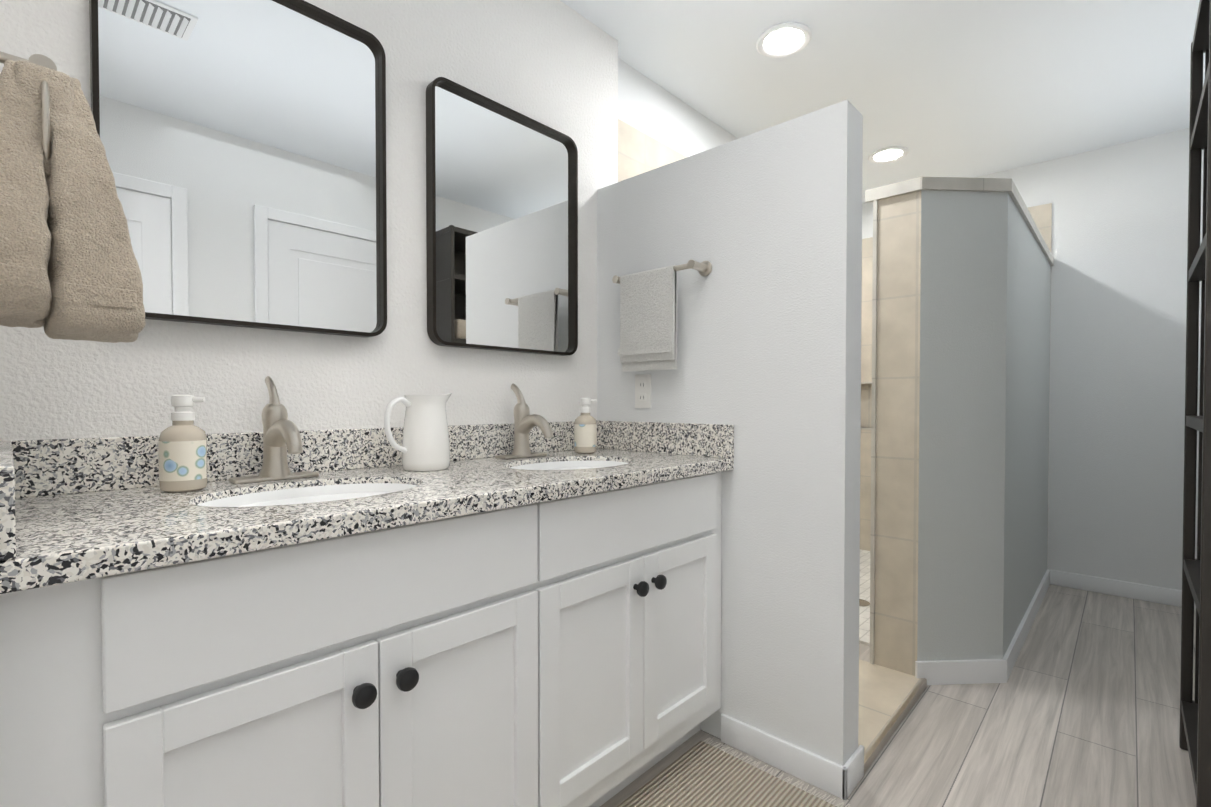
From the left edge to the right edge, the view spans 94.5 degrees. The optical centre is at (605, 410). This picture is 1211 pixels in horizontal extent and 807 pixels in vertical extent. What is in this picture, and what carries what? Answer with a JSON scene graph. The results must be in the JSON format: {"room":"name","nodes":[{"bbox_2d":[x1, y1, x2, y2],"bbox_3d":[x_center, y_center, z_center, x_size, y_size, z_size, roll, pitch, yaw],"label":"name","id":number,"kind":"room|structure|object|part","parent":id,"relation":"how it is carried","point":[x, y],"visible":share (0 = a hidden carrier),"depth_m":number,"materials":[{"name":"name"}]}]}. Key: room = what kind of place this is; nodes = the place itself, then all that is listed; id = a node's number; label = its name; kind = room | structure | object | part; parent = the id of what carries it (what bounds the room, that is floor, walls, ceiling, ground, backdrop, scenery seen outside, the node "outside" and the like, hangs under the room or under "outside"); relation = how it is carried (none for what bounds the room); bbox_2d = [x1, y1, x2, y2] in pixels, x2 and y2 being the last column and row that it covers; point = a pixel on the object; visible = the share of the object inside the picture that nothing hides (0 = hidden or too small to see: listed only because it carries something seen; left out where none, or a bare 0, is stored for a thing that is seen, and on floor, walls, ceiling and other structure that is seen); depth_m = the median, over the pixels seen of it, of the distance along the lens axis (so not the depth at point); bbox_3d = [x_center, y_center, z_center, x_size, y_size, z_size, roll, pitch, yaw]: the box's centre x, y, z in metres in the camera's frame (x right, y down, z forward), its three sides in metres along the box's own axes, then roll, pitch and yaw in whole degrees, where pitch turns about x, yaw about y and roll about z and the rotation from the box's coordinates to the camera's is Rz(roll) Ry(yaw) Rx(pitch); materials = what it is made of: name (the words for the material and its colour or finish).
{"room":"bathroom","nodes":[
{"label":"bathroom","id":0,"kind":"room"},
{"bbox_2d":[0,440,19,559],"bbox_3d":[-0.853,0.106,0.793,0.576,0.102,0.020,1,1,43],"label":"backsplash","id":1,"kind":"structure","parent":0,"relation":"attached to","point":[9,466],"depth_m":0.60,"materials":[{"name":"stone"}]},
{"bbox_2d":[16,421,574,495],"bbox_3d":[-0.543,0.095,1.531,0.021,0.102,1.482,1,1,43],"label":"backsplash","id":2,"kind":"structure","parent":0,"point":[47,466],"depth_m":1.20,"materials":[{"name":"stone"}]},
{"bbox_2d":[0,0,617,440],"bbox_3d":[-1.022,-0.189,1.214,0.250,2.440,2.865,1,1,43],"label":"wall","id":3,"kind":"structure","parent":0,"point":[552,64],"depth_m":1.51,"materials":[{"name":"white paint"}]},
{"bbox_2d":[89,0,386,336],"bbox_3d":[-0.775,-0.573,1.261,0.034,0.770,0.565,1,1,43],"label":"mirror","id":4,"kind":"object","parent":3,"relation":"attached to","point":[243,142],"visible":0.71,"depth_m":1.25,"materials":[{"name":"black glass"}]},
{"bbox_2d":[426,77,577,355],"bbox_3d":[-0.301,-0.566,1.768,0.034,0.752,0.560,1,1,43],"label":"mirror","id":5,"kind":"object","parent":3,"relation":"attached to","point":[502,222],"visible":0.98,"depth_m":1.74,"materials":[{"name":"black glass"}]},
{"bbox_2d":[618,58,737,156],"bbox_3d":[0.832,-0.221,3.245,0.180,2.440,2.635,1,1,43],"label":"wall","id":6,"kind":"structure","parent":0,"point":[650,108],"depth_m":2.48,"materials":[{"name":"white paint"}]},
{"bbox_2d":[618,119,685,181],"bbox_3d":[0.846,-0.094,3.124,0.009,2.190,2.475,1,1,43],"label":"tiled wall","id":7,"kind":"structure","parent":6,"relation":"attached to","point":[639,152],"depth_m":2.35,"materials":[{"name":"beige tile"}]},
{"bbox_2d":[597,99,862,765],"bbox_3d":[0.340,0.101,1.827,0.907,1.840,0.115,1,1,43],"label":"wall","id":8,"kind":"structure","parent":0,"point":[766,223],"depth_m":1.61,"materials":[{"name":"white paint"}]},
{"bbox_2d":[612,275,619,283],"bbox_3d":[0.061,-0.451,1.943,0.048,0.048,0.083,1,1,43],"label":"post","id":9,"kind":"object","parent":8,"relation":"attached to","point":[615,279],"visible":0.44,"depth_m":1.91,"materials":[{"name":"silver metal"}]},
{"bbox_2d":[635,374,650,407],"bbox_3d":[0.129,-0.069,1.937,0.070,0.116,0.008,1,1,43],"label":"electrical outlet plate","id":10,"kind":"object","parent":8,"relation":"attached to","point":[647,390],"depth_m":1.93,"materials":[{"name":"white plastic"}]},
{"bbox_3d":[0.128,-0.046,1.935,0.032,0.028,0.003,1,1,43],"label":"electrical outlet","id":11,"kind":"part","parent":10,"relation":"part of","materials":[{"name":"white plastic"}]},
{"bbox_3d":[0.128,-0.090,1.935,0.032,0.028,0.003,1,1,43],"label":"electrical outlet","id":12,"kind":"part","parent":10,"relation":"part of","materials":[{"name":"white plastic"}]},
{"bbox_2d":[596,420,733,455],"bbox_3d":[0.173,0.089,1.889,0.576,0.102,0.020,1,1,43],"label":"backsplash","id":13,"kind":"structure","parent":8,"relation":"attached to","point":[690,439],"depth_m":1.84,"materials":[{"name":"stone"}]},
{"bbox_2d":[687,260,711,275],"bbox_3d":[0.287,-0.447,1.731,0.048,0.048,0.083,1,1,43],"label":"post","id":14,"kind":"object","parent":8,"relation":"attached to","point":[703,268],"visible":1,"depth_m":1.73,"materials":[{"name":"silver metal"}]},
{"bbox_2d":[619,263,689,280],"bbox_3d":[0.157,-0.449,1.818,0.330,0.017,0.017,1,1,43],"label":"bar","id":15,"kind":"object","parent":14,"relation":"attached to","point":[680,267],"visible":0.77,"depth_m":1.74,"materials":[{"name":"silver metal"}]},
{"bbox_2d":[620,265,676,371],"bbox_3d":[0.138,-0.297,1.838,0.220,0.326,0.026,1,1,43],"label":"towel","id":16,"kind":"object","parent":15,"relation":"hanging from","point":[648,307],"visible":0.98,"depth_m":1.82,"materials":[{"name":"white fabric"}]},
{"bbox_2d":[618,345,669,355],"bbox_3d":[0.122,-0.198,1.822,0.218,0.022,0.002,1,1,43],"label":"band","id":17,"kind":"object","parent":16,"relation":"attached to","point":[645,350],"visible":1,"depth_m":1.82,"materials":[{"name":"white fabric"}]},
{"bbox_2d":[721,714,846,798],"bbox_3d":[0.498,0.982,1.605,0.380,0.085,0.013,1,1,43],"label":"baseboard","id":18,"kind":"structure","parent":8,"relation":"attached to","point":[820,772],"depth_m":1.59,"materials":[{"name":"white wood"}]},
{"bbox_2d":[842,745,863,799],"bbox_3d":[0.676,0.984,1.527,0.013,0.085,0.141,1,1,43],"label":"baseboard","id":19,"kind":"structure","parent":8,"relation":"attached to","point":[854,771],"depth_m":1.51,"materials":[{"name":"white wood"}]},
{"bbox_2d":[861,384,871,427],"bbox_3d":[1.981,-0.037,3.912,0.410,0.310,0.095,1,1,43],"label":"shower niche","id":20,"kind":"structure","parent":0,"point":[866,399],"depth_m":3.97,"materials":[{"name":"beige tile"}]},
{"bbox_2d":[560,0,1204,203],"bbox_3d":[0.663,-1.442,1.421,2.400,0.060,5.500,1,1,43],"label":"ceiling","id":21,"kind":"structure","parent":0,"point":[959,88],"depth_m":2.34,"materials":[{"name":"white paint"}]},
{"bbox_2d":[756,22,811,57],"bbox_3d":[0.682,-1.416,2.144,0.204,0.012,0.204,1,1,43],"label":"recessed light","id":22,"kind":"object","parent":21,"relation":"in","point":[786,39],"visible":1,"depth_m":2.14,"materials":[{"name":"white"}]},
{"bbox_2d":[868,146,908,163],"bbox_3d":[1.583,-1.432,3.136,0.204,0.012,0.204,1,1,43],"label":"recessed light","id":23,"kind":"object","parent":21,"relation":"in","point":[888,155],"visible":0.96,"depth_m":3.13,"materials":[{"name":"white plastic"}]},
{"bbox_2d":[600,584,1195,806],"bbox_3d":[0.663,1.057,1.461,2.400,0.060,5.500,1,1,43],"label":"floor","id":24,"kind":"structure","parent":0,"point":[1080,707],"depth_m":1.79,"materials":[{"name":"wood"}]},
{"bbox_2d":[0,464,733,806],"bbox_3d":[-0.336,0.606,1.345,0.588,0.845,1.520,1,1,43],"label":"bathroom vanity","id":25,"kind":"object","parent":24,"relation":"on","point":[522,610],"depth_m":0.93,"materials":[{"name":"white wood"}]},
{"bbox_3d":[-0.496,0.631,0.809,0.018,0.497,0.338,1,1,43],"label":"door","id":26,"kind":"part","parent":25,"relation":"part of","materials":[{"name":"white wood"}]},
{"bbox_3d":[-0.379,0.281,0.928,0.018,0.166,0.679,1,1,43],"label":"drawer","id":27,"kind":"part","parent":25,"relation":"part of","materials":[{"name":"white wood"}]},
{"bbox_3d":[-0.384,0.448,0.886,0.036,0.038,0.038,1,1,43],"label":"knob","id":28,"kind":"part","parent":25,"relation":"part of","materials":[{"name":"black metal"}]},
{"bbox_2d":[0,448,733,579],"bbox_3d":[-0.340,0.166,1.342,0.576,0.035,1.522,1,1,43],"label":"countertop","id":29,"kind":"structure","parent":25,"relation":"on","point":[61,531],"depth_m":0.93,"materials":[{"name":"stone"}]},
{"bbox_2d":[158,394,206,492],"bbox_3d":[-0.812,0.060,1.077,0.074,0.184,0.074,1,1,43],"label":"soap bottle","id":30,"kind":"object","parent":29,"relation":"on","point":[182,443],"visible":1,"depth_m":1.05,"materials":[{"name":"beige plastic"}]},
{"bbox_2d":[224,376,319,483],"bbox_3d":[-0.696,0.037,1.203,0.191,0.228,0.166,1,1,43],"label":"faucet","id":31,"kind":"object","parent":29,"relation":"on","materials":[{"name":"silver metal"}]},
{"bbox_2d":[204,480,419,507],"bbox_3d":[-0.560,0.245,1.093,0.313,0.157,0.418,1,1,43],"label":"sink","id":32,"kind":"object","parent":29,"relation":"in","point":[346,487],"depth_m":1.20,"materials":[{"name":"white ceramic"}]},
{"bbox_2d":[384,393,451,470],"bbox_3d":[-0.468,0.050,1.408,0.117,0.193,0.181,1,1,43],"label":"pitcher","id":33,"kind":"object","parent":29,"relation":"on","point":[425,446],"visible":1,"depth_m":1.37,"materials":[{"name":"ceramic"}]},
{"bbox_3d":[-0.507,0.035,1.366,0.021,0.140,0.066,1,1,43],"label":"handle","id":34,"kind":"part","parent":33,"relation":"part of","materials":[{"name":"white ceramic"}]},
{"bbox_2d":[496,384,559,459],"bbox_3d":[-0.227,0.029,1.704,0.191,0.228,0.166,1,1,43],"label":"faucet","id":35,"kind":"object","parent":29,"relation":"on","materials":[{"name":"silver metal"}]},
{"bbox_2d":[516,456,623,471],"bbox_3d":[-0.098,0.237,1.586,0.313,0.157,0.418,1,1,43],"label":"sink","id":36,"kind":"object","parent":29,"relation":"in","point":[581,461],"depth_m":1.75,"materials":[{"name":"white ceramic"}]},
{"bbox_2d":[574,398,596,453],"bbox_3d":[-0.067,0.048,1.872,0.074,0.184,0.074,1,1,43],"label":"soap bottle","id":37,"kind":"object","parent":29,"relation":"on","point":[585,432],"visible":1,"depth_m":1.84,"materials":[{"name":"beige plastic"}]},
{"bbox_3d":[-0.335,0.447,0.939,0.036,0.038,0.038,1,1,43],"label":"knob","id":38,"kind":"part","parent":25,"relation":"part of","materials":[{"name":"black metal"}]},
{"bbox_3d":[-0.263,0.627,1.058,0.018,0.497,0.338,1,1,43],"label":"door","id":39,"kind":"part","parent":25,"relation":"part of","materials":[{"name":"white wood"}]},
{"bbox_3d":[-0.026,0.623,1.311,0.018,0.497,0.344,1,1,43],"label":"door","id":40,"kind":"part","parent":25,"relation":"part of","materials":[{"name":"white wood"}]},
{"bbox_3d":[0.093,0.273,1.432,0.018,0.166,0.690,1,1,43],"label":"drawer","id":41,"kind":"part","parent":25,"relation":"part of","materials":[{"name":"white wood"}]},
{"bbox_3d":[0.088,0.440,1.390,0.036,0.038,0.038,1,1,43],"label":"knob","id":42,"kind":"part","parent":25,"relation":"part of","materials":[{"name":"black metal"}]},
{"bbox_3d":[0.137,0.440,1.442,0.036,0.038,0.038,1,1,43],"label":"knob","id":43,"kind":"part","parent":25,"relation":"part of","materials":[{"name":"black metal"}]},
{"bbox_3d":[0.211,0.619,1.564,0.018,0.497,0.344,1,1,43],"label":"door","id":44,"kind":"part","parent":25,"relation":"part of","materials":[{"name":"white wood"}]},
{"bbox_2d":[617,738,849,806],"bbox_3d":[0.213,1.024,1.252,0.532,0.010,0.884,1,1,43],"label":"bath mat","id":45,"kind":"object","parent":24,"relation":"on","point":[701,774],"visible":1,"depth_m":1.51,"materials":[{"name":"beige fabric"}]},
{"bbox_2d":[859,549,869,645],"bbox_3d":[1.234,1.000,2.784,1.046,0.012,2.466,1,1,43],"label":"floor","id":46,"kind":"structure","parent":24,"relation":"on","point":[864,611],"depth_m":3.01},
{"bbox_2d":[859,599,869,605],"bbox_3d":[1.309,0.990,2.896,0.110,0.005,0.110,1,1,43],"label":"shower drain","id":47,"kind":"object","parent":46,"relation":"on","point":[862,602],"visible":0.33,"depth_m":2.87,"materials":[{"name":"beige tile"}]},
{"bbox_2d":[858,659,922,755],"bbox_3d":[0.832,1.007,1.929,0.305,0.026,0.685,1,1,43],"label":"shower threshold","id":48,"kind":"object","parent":24,"relation":"on","point":[885,693],"visible":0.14,"depth_m":1.95,"materials":[{"name":"tile"}]},
{"bbox_2d":[1179,0,1210,806],"bbox_3d":[1.698,-0.031,1.338,0.405,2.119,0.600,1,1,43],"label":"etagere","id":49,"kind":"object","parent":24,"relation":"on","point":[1195,731],"visible":1,"depth_m":1.63,"materials":[{"name":"black"}]},
{"bbox_3d":[1.755,-0.037,1.678,0.025,2.119,0.025,1,1,43],"label":"post","id":50,"kind":"part","parent":49,"relation":"part of","materials":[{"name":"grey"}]},
{"bbox_3d":[1.362,-0.030,1.258,0.025,2.119,0.025,1,1,43],"label":"post","id":51,"kind":"part","parent":49,"relation":"part of","materials":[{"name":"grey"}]},
{"bbox_2d":[874,190,1050,675],"bbox_3d":[1.798,0.092,2.705,0.395,1.830,1.790,1,1,43],"label":"wall","id":52,"kind":"structure","parent":0,"point":[962,386],"depth_m":2.09,"materials":[{"name":"grey paint"}]},
{"bbox_2d":[870,200,877,664],"bbox_3d":[1.044,0.101,2.179,0.014,1.830,0.010,1,1,43],"label":"trim","id":53,"kind":"structure","parent":52,"relation":"attached to","point":[873,424],"depth_m":2.17,"materials":[{"name":"metal"}]},
{"bbox_2d":[864,678,926,773],"bbox_3d":[0.947,1.008,1.821,0.012,0.028,0.685,1,1,43],"label":"trim","id":54,"kind":"structure","parent":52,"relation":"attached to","point":[873,752],"depth_m":1.78,"materials":[{"name":"beige tile"}]},
{"bbox_2d":[865,177,1053,265],"bbox_3d":[1.787,-0.845,2.692,0.437,0.045,1.802,1,1,43],"label":"trim","id":55,"kind":"structure","parent":52,"relation":"on","point":[951,184],"depth_m":2.07,"materials":[{"name":"tile"}]},
{"bbox_2d":[915,659,1006,684],"bbox_3d":[1.329,0.975,2.091,0.347,0.085,0.013,0,1,-3],"label":"baseboard","id":56,"kind":"structure","parent":52,"relation":"attached to","point":[949,672],"depth_m":2.08,"materials":[{"name":"white"}]},
{"bbox_2d":[1003,569,1049,680],"bbox_3d":[2.026,0.966,2.664,0.013,0.085,1.552,1,1,43],"label":"baseboard","id":57,"kind":"structure","parent":52,"relation":"attached to","point":[1011,655],"depth_m":2.49,"materials":[{"name":"white"}]},
{"bbox_2d":[862,128,1203,589],"bbox_3d":[2.590,-0.222,3.301,2.130,2.440,0.150,1,1,43],"label":"wall","id":58,"kind":"structure","parent":0,"point":[1119,240],"depth_m":3.03,"materials":[{"name":"white paint"}]},
{"bbox_2d":[861,237,872,381],"bbox_3d":[1.907,-0.700,3.823,0.430,1.000,0.010,1,1,43],"label":"shower wall tile","id":59,"kind":"structure","parent":58,"relation":"attached to","point":[866,314],"depth_m":3.90,"materials":[{"name":"beige tile"}]},
{"bbox_2d":[1028,203,1051,554],"bbox_3d":[2.311,-0.100,3.455,0.675,2.190,0.010,1,1,43],"label":"shower wall tile","id":60,"kind":"structure","parent":58,"relation":"attached to","point":[1041,215],"depth_m":3.23,"materials":[{"name":"beige tile"}]},
{"bbox_2d":[1050,570,1195,609],"bbox_3d":[2.879,0.961,2.938,0.859,0.085,0.013,1,1,43],"label":"baseboard","id":61,"kind":"structure","parent":58,"relation":"attached to","point":[1160,595],"depth_m":3.03,"materials":[{"name":"white"}]},
{"bbox_3d":[-0.890,-0.181,0.723,0.615,2.440,0.117,1,1,43],"label":"wall","id":62,"kind":"structure","parent":0,"visible":0},
{"bbox_2d":[0,51,145,342],"bbox_3d":[-0.804,-0.317,0.835,0.210,0.415,0.165,1,1,43],"label":"towel","id":63,"kind":"object","parent":62,"relation":"attached to","point":[69,268],"visible":1,"depth_m":0.77,"materials":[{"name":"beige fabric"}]},
{"bbox_3d":[1.962,0.553,3.901,0.410,0.870,0.150,1,1,43],"label":"wall","id":64,"kind":"structure","parent":0,"visible":0},
{"bbox_2d":[860,430,870,550],"bbox_3d":[1.907,0.560,3.843,0.430,0.858,0.010,1,1,43],"label":"shower wall tile","id":65,"kind":"structure","parent":64,"relation":"attached to","point":[865,491],"depth_m":3.92,"materials":[{"name":"beige tile"}]}
]}

